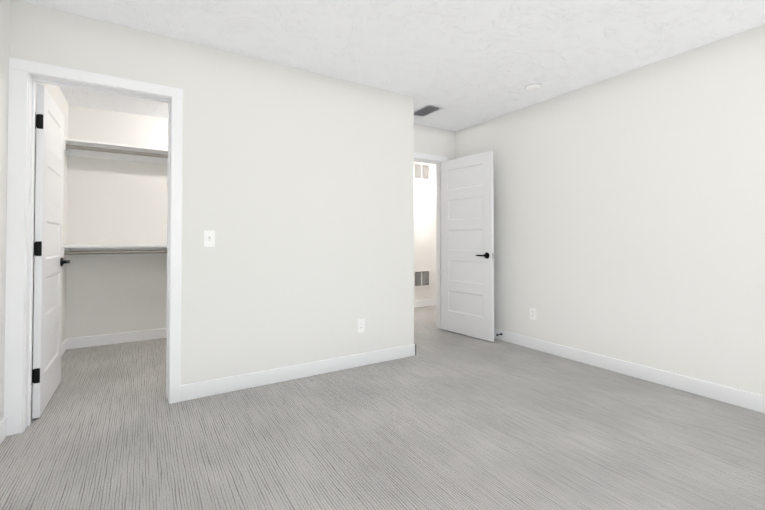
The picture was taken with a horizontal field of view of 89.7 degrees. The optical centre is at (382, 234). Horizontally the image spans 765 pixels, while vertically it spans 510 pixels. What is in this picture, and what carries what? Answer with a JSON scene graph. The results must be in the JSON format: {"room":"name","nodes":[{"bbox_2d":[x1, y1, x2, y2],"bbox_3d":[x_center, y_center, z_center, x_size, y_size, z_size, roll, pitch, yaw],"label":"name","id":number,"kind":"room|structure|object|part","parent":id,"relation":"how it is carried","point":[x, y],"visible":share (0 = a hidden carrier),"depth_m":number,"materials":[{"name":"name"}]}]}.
{"room":"bedroom","nodes":[
{"label":"bedroom","id":0,"kind":"room"},
{"bbox_2d":[0,0,68,420],"bbox_3d":[-1.438,-0.128,0.977,0.115,2.460,6.950,1,-1,-32],"label":"wall","id":1,"kind":"structure","parent":0,"point":[56,94],"depth_m":2.12,"materials":[{"name":"white paint"}]},
{"bbox_2d":[0,417,6,444],"bbox_3d":[-0.854,1.035,0.145,0.015,0.108,4.720,1,-1,-32],"label":"baseboard","id":2,"kind":"structure","parent":1,"relation":"attached to","point":[3,423],"depth_m":2.08,"materials":[{"name":"white paint"}]},
{"bbox_2d":[31,338,67,399],"bbox_3d":[-2.660,1.079,3.043,0.015,0.108,1.830,1,-1,-32],"label":"baseboard","id":3,"kind":"structure","parent":1,"relation":"attached to","point":[64,346],"depth_m":3.66,"materials":[{"name":"white paint"}]},
{"bbox_2d":[66,104,167,337],"bbox_3d":[-2.042,-0.073,4.627,2.720,2.460,0.115,1,-1,-32],"label":"wall","id":4,"kind":"structure","parent":0,"point":[115,202],"depth_m":4.07,"materials":[{"name":"white paint"}]},
{"bbox_2d":[63,245,166,272],"bbox_3d":[-1.932,0.275,4.446,2.720,0.321,0.300,1,-1,-32],"label":"closet shelf","id":5,"kind":"object","parent":4,"relation":"attached to","point":[91,250],"visible":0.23,"depth_m":3.92,"materials":[{"name":"white paint"}]},
{"bbox_2d":[64,138,167,182],"bbox_3d":[-1.932,-0.740,4.461,2.720,0.321,0.300,1,-1,-32],"label":"closet shelf","id":6,"kind":"object","parent":4,"relation":"attached to","point":[93,149],"visible":0.27,"depth_m":3.95,"materials":[{"name":"white paint"}]},
{"bbox_2d":[68,328,166,348],"bbox_3d":[-2.007,1.102,4.554,2.720,0.108,0.015,1,-1,-32],"label":"baseboard","id":7,"kind":"structure","parent":4,"relation":"attached to","point":[95,340],"depth_m":4.05,"materials":[{"name":"white paint"}]},
{"bbox_2d":[10,0,413,384],"bbox_3d":[-0.942,-0.098,2.971,2.835,2.460,0.140,1,-1,-32],"label":"wall","id":8,"kind":"structure","parent":0,"point":[298,191],"depth_m":2.95,"materials":[{"name":"white paint"}]},
{"bbox_2d":[32,84,69,418],"bbox_3d":[-2.284,0.098,2.644,0.138,2.032,0.729,1,-1,-32],"label":"closet door","id":9,"kind":"structure","parent":8,"relation":"in","point":[49,261],"depth_m":2.51,"materials":[{"name":"white paint"}]},
{"bbox_3d":[-2.100,0.082,2.336,0.045,1.646,0.012,1,-1,-32],"label":"frame","id":10,"kind":"part","parent":9,"relation":"part of","materials":[{"name":"white wood"}]},
{"bbox_3d":[-2.428,0.206,2.874,0.138,0.067,0.183,1,-1,-32],"label":"handle","id":11,"kind":"part","parent":9,"relation":"part of","materials":[{"name":"black metal"}]},
{"bbox_2d":[4,57,182,435],"bbox_3d":[-1.770,0.091,2.452,0.755,2.067,0.140,1,-1,-32],"label":"door frame","id":12,"kind":"structure","parent":8,"relation":"attached to","point":[33,79],"depth_m":2.28,"materials":[{"name":"white paint"}]},
{"bbox_2d":[204,230,214,246],"bbox_3d":[-1.216,0.028,2.705,0.070,0.115,0.018,1,-1,-32],"label":"light switch","id":13,"kind":"object","parent":8,"relation":"attached to","point":[209,238],"visible":1,"depth_m":2.71,"materials":[{"name":"white plastic"}]},
{"bbox_2d":[181,344,415,401],"bbox_3d":[-0.525,1.081,3.121,1.978,0.108,0.015,1,-1,-32],"label":"baseboard","id":14,"kind":"structure","parent":8,"relation":"attached to","point":[201,389],"depth_m":2.99,"materials":[{"name":"white paint"}]},
{"bbox_2d":[357,319,364,332],"bbox_3d":[-0.186,0.790,3.342,0.070,0.115,0.007,1,-1,-32],"label":"electrical outlet","id":15,"kind":"object","parent":8,"relation":"attached to","point":[360,325],"visible":1,"depth_m":3.34,"materials":[{"name":"white plastic"}]},
{"bbox_2d":[0,305,764,509],"bbox_3d":[1.350,1.179,2.771,6.765,0.100,7.080,1,-1,-32],"label":"floor","id":16,"kind":"structure","parent":0,"point":[442,419],"depth_m":2.09,"materials":[{"name":"carpet"}]},
{"bbox_2d":[20,0,764,131],"bbox_3d":[1.350,-1.380,2.810,6.765,0.100,7.080,1,-1,-32],"label":"ceiling","id":17,"kind":"structure","parent":0,"point":[462,64],"depth_m":2.60,"materials":[{"name":"white paint"}]},
{"bbox_2d":[414,105,440,116],"bbox_3d":[0.458,-1.317,4.085,0.198,0.011,0.348,1,-1,-32],"label":"ceiling vent","id":18,"kind":"object","parent":17,"relation":"in","point":[428,110],"visible":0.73,"depth_m":4.06,"materials":[{"name":"grey metal"}]},
{"bbox_2d":[525,82,541,91],"bbox_3d":[1.334,-1.299,3.405,0.140,0.045,0.140,1,-1,-32],"label":"smoke detector","id":19,"kind":"object","parent":17,"relation":"attached to","point":[533,87],"visible":1,"depth_m":3.37,"materials":[{"name":"white plastic"}]},
{"bbox_2d":[414,161,435,300],"bbox_3d":[0.787,-0.044,6.483,3.815,2.460,0.115,1,-1,-32],"label":"wall","id":20,"kind":"structure","parent":0,"point":[424,225],"depth_m":6.37,"materials":[{"name":"white paint"}]},
{"bbox_2d":[414,269,429,287],"bbox_3d":[0.644,0.721,6.308,0.350,0.285,0.011,1,-1,-32],"label":"air vent","id":21,"kind":"object","parent":20,"relation":"in","point":[421,278],"visible":0.94,"depth_m":6.31,"materials":[{"name":"grey metal"}]},
{"bbox_2d":[414,162,429,180],"bbox_3d":[0.644,-1.035,6.335,0.350,0.285,0.011,1,-1,-32],"label":"air vent","id":22,"kind":"object","parent":20,"relation":"in","point":[421,171],"visible":1,"depth_m":6.33,"materials":[{"name":"white metal"}]},
{"bbox_2d":[414,299,435,307],"bbox_3d":[0.773,1.130,6.380,3.700,0.108,0.015,1,-1,-32],"label":"baseboard","id":23,"kind":"structure","parent":20,"relation":"attached to","point":[425,303],"depth_m":6.31,"materials":[{"name":"white paint"}]},
{"bbox_2d":[414,124,454,159],"bbox_3d":[1.484,-0.063,5.256,3.700,2.460,0.115,1,-1,-32],"label":"wall","id":24,"kind":"structure","parent":0,"point":[433,141],"depth_m":4.67,"materials":[{"name":"white paint"}]},
{"bbox_2d":[414,152,447,328],"bbox_3d":[0.392,0.097,4.573,0.895,2.119,0.147,1,-1,-32],"label":"door frame","id":25,"kind":"structure","parent":24,"relation":"attached to","point":[438,163],"depth_m":4.77,"materials":[{"name":"white paint"}]},
{"bbox_2d":[441,151,493,341],"bbox_3d":[0.952,0.125,4.403,0.138,2.032,0.765,1,-1,-37],"label":"entry door","id":26,"kind":"structure","parent":24,"relation":"in","point":[467,246],"depth_m":4.36,"materials":[{"name":"white paint"}]},
{"bbox_3d":[1.127,0.226,4.169,0.138,0.067,0.183,1,-1,-37],"label":"handle","id":27,"kind":"part","parent":26,"relation":"part of","materials":[{"name":"black metal"}]},
{"bbox_2d":[455,24,764,395],"bbox_3d":[2.424,-0.104,2.531,0.115,2.460,5.505,1,-1,-32],"label":"wall","id":28,"kind":"structure","parent":0,"point":[629,216],"depth_m":3.01,"materials":[{"name":"white paint"}]},
{"bbox_2d":[530,308,535,319],"bbox_3d":[1.512,0.798,3.866,0.007,0.115,0.070,1,-1,-32],"label":"electrical outlet","id":29,"kind":"object","parent":28,"relation":"attached to","point":[532,313],"visible":1,"depth_m":3.86,"materials":[{"name":"white plastic"}]},
{"bbox_2d":[494,328,764,412],"bbox_3d":[2.338,1.072,2.528,0.015,0.108,5.390,1,-1,-32],"label":"baseboard","id":30,"kind":"structure","parent":28,"relation":"attached to","point":[714,391],"depth_m":2.97,"materials":[{"name":"white paint"}]}
]}

